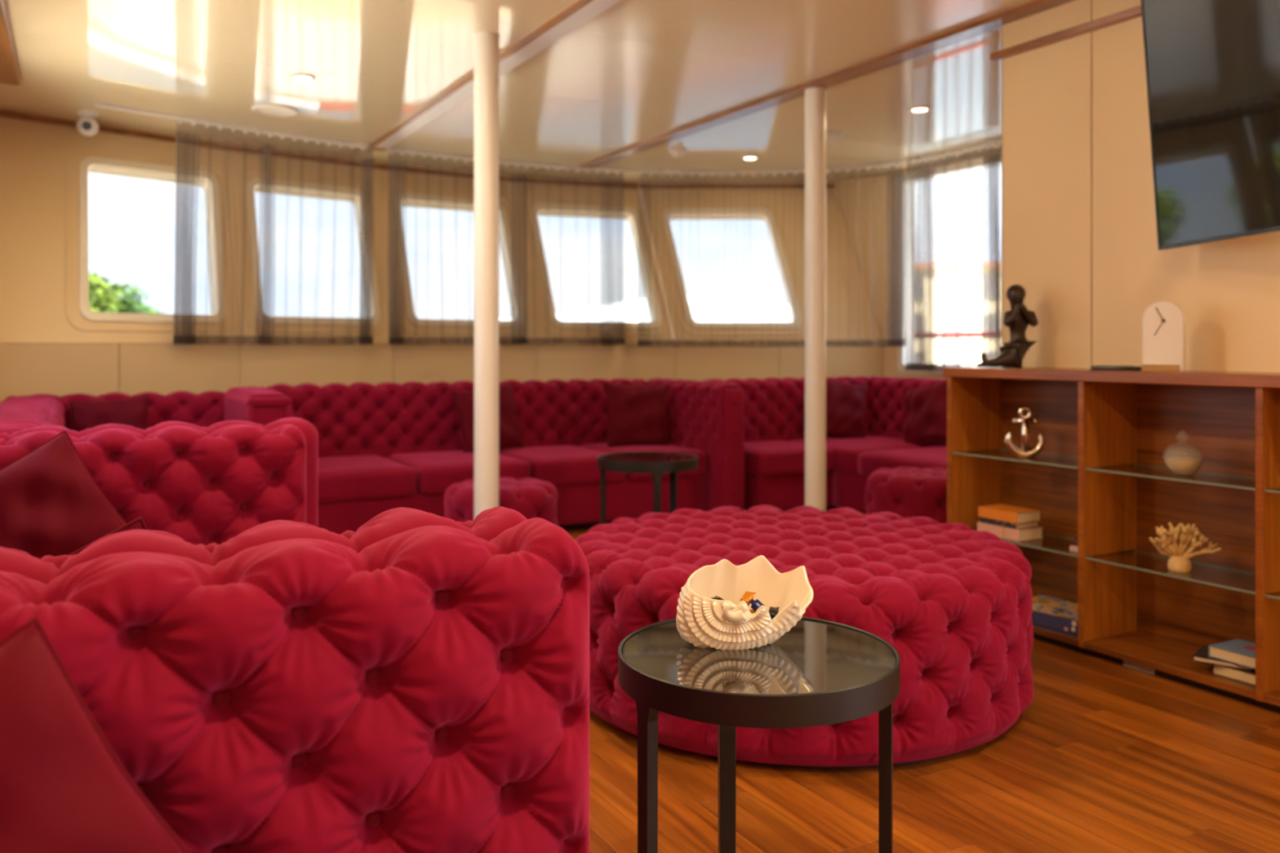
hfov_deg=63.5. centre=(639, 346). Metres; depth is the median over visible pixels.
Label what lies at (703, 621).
shell bowl
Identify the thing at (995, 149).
curtain
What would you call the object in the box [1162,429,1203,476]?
vase
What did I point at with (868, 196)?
wall
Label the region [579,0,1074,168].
ceiling beam
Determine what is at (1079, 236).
wall
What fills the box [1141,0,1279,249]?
television
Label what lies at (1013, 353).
figurine
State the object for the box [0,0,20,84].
ceiling beam
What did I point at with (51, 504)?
cushion
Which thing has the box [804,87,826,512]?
column
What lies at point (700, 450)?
seat cushion
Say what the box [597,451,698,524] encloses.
side table
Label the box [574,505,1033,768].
round ottoman
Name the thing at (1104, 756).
floor
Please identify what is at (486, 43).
column
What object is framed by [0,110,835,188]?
trim
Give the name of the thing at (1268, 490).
glass shelf
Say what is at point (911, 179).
window
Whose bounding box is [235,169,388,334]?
window
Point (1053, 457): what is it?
glass shelf
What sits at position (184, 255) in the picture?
curtain
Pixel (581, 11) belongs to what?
ceiling beam
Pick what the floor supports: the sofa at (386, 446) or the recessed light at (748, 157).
the sofa at (386, 446)
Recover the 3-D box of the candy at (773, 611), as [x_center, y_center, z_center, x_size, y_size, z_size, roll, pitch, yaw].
[0.246,0.495,1.914,0.019,0.021,0.043,0,0,16]
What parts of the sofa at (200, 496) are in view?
armrest, armrest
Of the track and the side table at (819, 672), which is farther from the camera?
the track
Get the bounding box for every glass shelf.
[952,448,1077,468]
[970,526,1077,557]
[1085,463,1255,490]
[1085,550,1255,594]
[1265,487,1279,493]
[1265,591,1279,599]
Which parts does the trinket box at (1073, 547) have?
lid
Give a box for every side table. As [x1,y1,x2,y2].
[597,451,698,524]
[617,616,900,852]
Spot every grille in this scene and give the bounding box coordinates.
[255,107,293,115]
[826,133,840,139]
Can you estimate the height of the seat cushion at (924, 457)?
0.187 m
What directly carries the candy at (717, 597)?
on the sweet
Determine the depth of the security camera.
6.35 m
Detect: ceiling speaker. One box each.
[251,104,297,116]
[826,131,844,140]
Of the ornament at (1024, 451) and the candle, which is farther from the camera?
the ornament at (1024, 451)
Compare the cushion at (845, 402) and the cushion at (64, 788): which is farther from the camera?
the cushion at (845, 402)
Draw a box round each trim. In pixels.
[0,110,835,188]
[990,4,1142,61]
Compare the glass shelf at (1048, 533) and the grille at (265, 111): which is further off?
the grille at (265, 111)
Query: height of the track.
0.019 m
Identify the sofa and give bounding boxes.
[0,391,318,527]
[0,424,527,584]
[0,517,589,852]
[223,377,743,534]
[706,376,946,513]
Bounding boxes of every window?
[65,146,236,333]
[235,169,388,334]
[383,185,533,335]
[521,196,670,335]
[653,201,804,335]
[897,153,1001,373]
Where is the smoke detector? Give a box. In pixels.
[669,148,686,157]
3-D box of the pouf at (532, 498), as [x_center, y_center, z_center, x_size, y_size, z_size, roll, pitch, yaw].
[-0.704,0.919,5.252,0.579,0.462,0.578,0,0,-29]
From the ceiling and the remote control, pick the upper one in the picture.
the ceiling
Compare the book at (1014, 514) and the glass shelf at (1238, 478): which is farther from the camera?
the book at (1014, 514)
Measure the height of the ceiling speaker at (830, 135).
0.013 m
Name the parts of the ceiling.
panel, panel, panel, panel, panel, panel, panel, panel, panel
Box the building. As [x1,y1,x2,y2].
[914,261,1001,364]
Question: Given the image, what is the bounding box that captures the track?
[95,102,1001,173]
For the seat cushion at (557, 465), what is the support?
on the sofa at (386, 446)
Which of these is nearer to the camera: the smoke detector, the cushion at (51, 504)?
the cushion at (51, 504)
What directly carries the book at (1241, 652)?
on the book at (1202, 655)
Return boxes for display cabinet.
[943,366,1279,713]
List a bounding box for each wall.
[0,116,883,403]
[835,158,976,379]
[1001,0,1279,372]
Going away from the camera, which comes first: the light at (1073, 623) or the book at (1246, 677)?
the book at (1246, 677)
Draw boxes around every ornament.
[1004,405,1046,457]
[1149,522,1221,572]
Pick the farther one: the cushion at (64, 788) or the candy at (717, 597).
the candy at (717, 597)
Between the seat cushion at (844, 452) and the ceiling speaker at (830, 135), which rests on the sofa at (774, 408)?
the seat cushion at (844, 452)
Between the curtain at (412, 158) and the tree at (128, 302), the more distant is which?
the tree at (128, 302)
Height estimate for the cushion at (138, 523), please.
0.454 m
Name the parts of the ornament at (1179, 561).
stem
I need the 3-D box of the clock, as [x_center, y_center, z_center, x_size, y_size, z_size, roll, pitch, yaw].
[1.882,-0.037,3.717,0.136,0.252,0.046,0,0,41]
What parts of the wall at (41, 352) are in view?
dado panel, wall panel, dado panel, wall panel, dado panel, wall panel, dado panel, wall panel, dado panel, dado panel, wall panel, dado panel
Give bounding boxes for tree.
[88,271,125,312]
[105,281,165,314]
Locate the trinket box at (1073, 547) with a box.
[1069,537,1077,551]
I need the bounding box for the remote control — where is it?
[1090,365,1142,370]
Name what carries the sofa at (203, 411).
on the floor
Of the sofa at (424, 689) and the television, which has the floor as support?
the sofa at (424, 689)
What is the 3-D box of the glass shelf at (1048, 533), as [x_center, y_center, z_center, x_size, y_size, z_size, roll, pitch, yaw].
[1.612,0.785,4.205,0.276,0.008,0.637,0,0,-29]
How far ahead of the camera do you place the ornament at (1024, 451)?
4.20 m
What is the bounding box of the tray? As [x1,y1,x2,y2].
[1032,623,1077,637]
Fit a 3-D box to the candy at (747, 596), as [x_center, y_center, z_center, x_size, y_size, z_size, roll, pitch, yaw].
[0.198,0.468,1.916,0.020,0.024,0.041,0,0,33]
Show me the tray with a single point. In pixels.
(1071, 629)
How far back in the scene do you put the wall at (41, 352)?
7.44 m
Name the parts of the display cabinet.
panel, panel, metal plate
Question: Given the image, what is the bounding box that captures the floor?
[558,505,1279,852]
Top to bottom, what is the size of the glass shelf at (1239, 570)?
0.008 m
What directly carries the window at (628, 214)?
in the wall at (41, 352)
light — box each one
[290,73,315,80]
[742,155,758,159]
[909,106,929,111]
[1071,621,1076,626]
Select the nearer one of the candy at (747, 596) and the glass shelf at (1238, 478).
the candy at (747, 596)
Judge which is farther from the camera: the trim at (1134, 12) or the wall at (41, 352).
the wall at (41, 352)
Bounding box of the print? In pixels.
[1032,595,1077,620]
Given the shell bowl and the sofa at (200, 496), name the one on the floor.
the sofa at (200, 496)
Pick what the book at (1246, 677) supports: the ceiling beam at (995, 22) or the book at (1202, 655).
the book at (1202, 655)
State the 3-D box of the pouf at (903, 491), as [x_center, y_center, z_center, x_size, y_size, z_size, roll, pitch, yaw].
[1.552,0.919,5.720,0.600,0.462,0.600,0,0,-29]
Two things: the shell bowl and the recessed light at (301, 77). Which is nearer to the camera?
the shell bowl
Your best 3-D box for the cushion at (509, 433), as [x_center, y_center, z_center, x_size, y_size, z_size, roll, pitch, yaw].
[-0.989,0.475,6.746,0.475,0.465,0.197,0,0,-34]
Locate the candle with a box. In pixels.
[1164,457,1201,474]
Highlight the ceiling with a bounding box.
[0,0,1035,184]
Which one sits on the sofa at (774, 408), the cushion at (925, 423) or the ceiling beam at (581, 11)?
the cushion at (925, 423)
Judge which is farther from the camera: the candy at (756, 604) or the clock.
the clock
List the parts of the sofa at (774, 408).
backrest, backrest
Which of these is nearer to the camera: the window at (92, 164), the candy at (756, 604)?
the candy at (756, 604)
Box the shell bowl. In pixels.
[675,555,813,650]
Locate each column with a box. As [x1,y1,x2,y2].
[474,31,498,518]
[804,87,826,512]
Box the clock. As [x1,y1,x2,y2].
[1142,301,1185,371]
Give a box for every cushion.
[0,430,127,559]
[0,617,190,852]
[67,395,148,431]
[68,516,147,555]
[318,454,416,502]
[385,450,530,495]
[451,382,524,452]
[498,445,625,486]
[578,443,706,480]
[604,382,669,447]
[743,440,833,476]
[790,435,946,473]
[826,379,866,438]
[857,446,946,476]
[902,379,946,445]
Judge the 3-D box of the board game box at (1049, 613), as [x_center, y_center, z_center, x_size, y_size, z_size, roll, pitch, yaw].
[1.661,1.065,4.094,0.257,0.063,0.336,0,0,-34]
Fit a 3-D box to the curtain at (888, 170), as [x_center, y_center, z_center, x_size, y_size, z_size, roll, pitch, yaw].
[1.051,-0.715,8.365,2.148,1.429,0.307,0,0,12]
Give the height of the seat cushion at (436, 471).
0.187 m
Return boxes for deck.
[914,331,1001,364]
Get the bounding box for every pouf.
[444,477,558,525]
[864,466,946,524]
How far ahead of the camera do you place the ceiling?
5.46 m
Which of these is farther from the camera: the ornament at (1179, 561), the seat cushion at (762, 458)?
the seat cushion at (762, 458)
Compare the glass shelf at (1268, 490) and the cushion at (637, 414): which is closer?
the glass shelf at (1268, 490)
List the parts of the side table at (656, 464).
leg, glass, leg, leg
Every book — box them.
[977,504,1040,524]
[977,521,1043,541]
[979,516,1039,528]
[1192,645,1253,671]
[1208,639,1255,669]
[1212,664,1255,686]
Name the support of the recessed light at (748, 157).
in the ceiling
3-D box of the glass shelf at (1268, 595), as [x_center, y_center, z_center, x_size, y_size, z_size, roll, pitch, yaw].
[2.245,0.785,3.044,0.276,0.008,0.637,0,0,-29]
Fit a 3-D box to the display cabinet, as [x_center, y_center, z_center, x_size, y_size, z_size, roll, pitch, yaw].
[1.934,0.620,3.628,0.338,1.061,2.027,0,0,-29]
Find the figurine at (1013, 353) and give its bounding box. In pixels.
[976,284,1038,368]
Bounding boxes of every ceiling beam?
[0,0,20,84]
[368,0,620,151]
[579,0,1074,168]
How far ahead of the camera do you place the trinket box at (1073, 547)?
3.94 m
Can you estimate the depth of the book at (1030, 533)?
4.19 m
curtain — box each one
[173,119,375,344]
[388,150,625,344]
[636,163,906,346]
[905,142,1001,371]
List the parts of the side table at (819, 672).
leg, leg, glass, leg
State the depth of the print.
4.07 m
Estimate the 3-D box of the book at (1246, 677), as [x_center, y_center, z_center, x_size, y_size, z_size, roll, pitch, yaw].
[2.012,1.077,3.429,0.140,0.038,0.146,0,0,-29]
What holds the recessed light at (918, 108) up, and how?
in the ceiling
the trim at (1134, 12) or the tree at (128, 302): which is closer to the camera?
the trim at (1134, 12)
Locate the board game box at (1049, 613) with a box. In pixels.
[1031,595,1077,637]
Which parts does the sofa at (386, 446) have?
armrest, panel, backrest, armrest, panel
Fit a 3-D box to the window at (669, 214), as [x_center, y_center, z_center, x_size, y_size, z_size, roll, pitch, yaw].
[0.786,-0.686,8.973,1.340,1.196,0.526,0,0,1]
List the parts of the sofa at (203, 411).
backrest, backrest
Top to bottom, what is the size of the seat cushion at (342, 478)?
0.187 m
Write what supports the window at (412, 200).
in the wall at (41, 352)
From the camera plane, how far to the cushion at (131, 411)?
5.74 m
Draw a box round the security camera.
[76,110,98,136]
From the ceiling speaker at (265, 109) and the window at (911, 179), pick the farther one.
the window at (911, 179)
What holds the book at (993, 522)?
on the book at (1030, 533)
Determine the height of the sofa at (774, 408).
0.870 m
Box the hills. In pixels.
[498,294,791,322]
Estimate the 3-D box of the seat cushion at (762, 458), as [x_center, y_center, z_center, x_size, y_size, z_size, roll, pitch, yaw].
[0.927,0.768,7.179,0.640,0.185,0.620,0,0,-29]
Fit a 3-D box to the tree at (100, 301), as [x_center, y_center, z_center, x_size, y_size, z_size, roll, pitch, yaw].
[-25.177,-1.338,45.352,4.400,4.994,5.292,0,0,16]
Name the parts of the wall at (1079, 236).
panel, wall panel, wall panel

